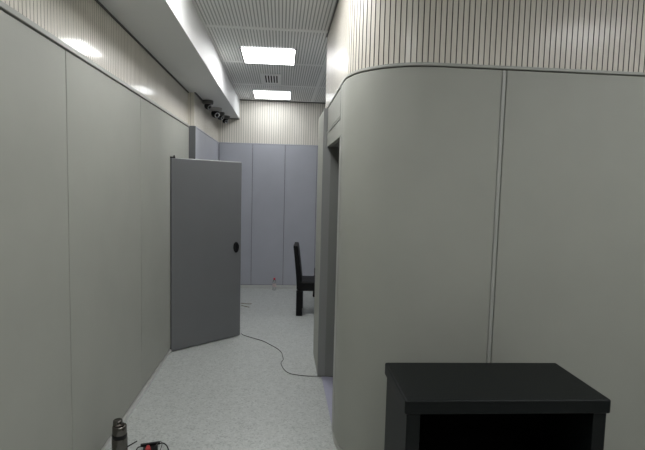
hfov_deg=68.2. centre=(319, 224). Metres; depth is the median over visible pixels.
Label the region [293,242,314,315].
dining chair
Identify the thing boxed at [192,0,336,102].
ceiling
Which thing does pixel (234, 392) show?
floor
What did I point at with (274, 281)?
water bottle
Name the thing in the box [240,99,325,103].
trim
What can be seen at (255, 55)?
recessed light
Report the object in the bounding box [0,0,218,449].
wall
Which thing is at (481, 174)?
wall
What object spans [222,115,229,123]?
security camera
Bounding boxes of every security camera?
[202,100,213,109]
[209,107,221,117]
[218,112,224,119]
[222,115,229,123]
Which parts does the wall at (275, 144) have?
blue panel, blue panel, blue panel, blue panel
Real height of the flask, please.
0.296 m
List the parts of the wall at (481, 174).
padded post, inset panel, door casing, padded panel, padded panel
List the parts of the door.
handle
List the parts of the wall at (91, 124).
padded panel, padded panel, padded panel, blue panel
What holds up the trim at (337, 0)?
attached to the wall at (481, 174)
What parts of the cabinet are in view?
panel, panel, panel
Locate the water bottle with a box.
[272,278,275,289]
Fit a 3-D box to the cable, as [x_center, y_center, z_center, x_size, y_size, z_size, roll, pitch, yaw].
[-0.445,1.334,4.849,0.332,0.014,1.714,-3,6,-41]
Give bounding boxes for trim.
[95,0,188,92]
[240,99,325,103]
[326,0,338,36]
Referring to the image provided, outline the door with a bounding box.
[170,155,241,350]
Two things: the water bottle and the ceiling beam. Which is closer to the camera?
the ceiling beam
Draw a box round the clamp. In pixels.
[136,441,168,449]
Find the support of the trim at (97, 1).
attached to the wall at (91, 124)
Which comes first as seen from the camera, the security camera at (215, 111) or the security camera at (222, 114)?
the security camera at (215, 111)
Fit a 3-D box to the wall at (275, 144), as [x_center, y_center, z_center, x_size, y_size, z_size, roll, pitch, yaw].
[0.785,-0.471,8.152,5.506,3.139,0.212,1,5,-5]
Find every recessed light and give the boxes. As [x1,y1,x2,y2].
[240,47,296,64]
[252,90,291,99]
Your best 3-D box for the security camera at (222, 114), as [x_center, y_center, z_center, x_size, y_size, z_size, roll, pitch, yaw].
[-1.497,-1.633,7.152,0.124,0.115,0.124,3,5,22]
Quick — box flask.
[112,418,127,449]
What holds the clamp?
on the floor
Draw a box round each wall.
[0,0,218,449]
[218,100,325,288]
[313,0,644,449]
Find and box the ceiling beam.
[98,0,239,118]
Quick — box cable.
[241,333,332,376]
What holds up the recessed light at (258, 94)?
in the ceiling
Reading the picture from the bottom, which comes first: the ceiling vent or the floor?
the floor
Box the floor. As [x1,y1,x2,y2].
[107,288,336,449]
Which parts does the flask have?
lid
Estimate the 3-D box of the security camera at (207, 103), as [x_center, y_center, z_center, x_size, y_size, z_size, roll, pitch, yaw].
[-1.452,-1.551,6.156,0.144,0.116,0.144,5,6,34]
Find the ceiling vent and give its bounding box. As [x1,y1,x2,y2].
[261,73,280,84]
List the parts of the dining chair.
backrest, leg, seat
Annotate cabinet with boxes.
[384,363,610,449]

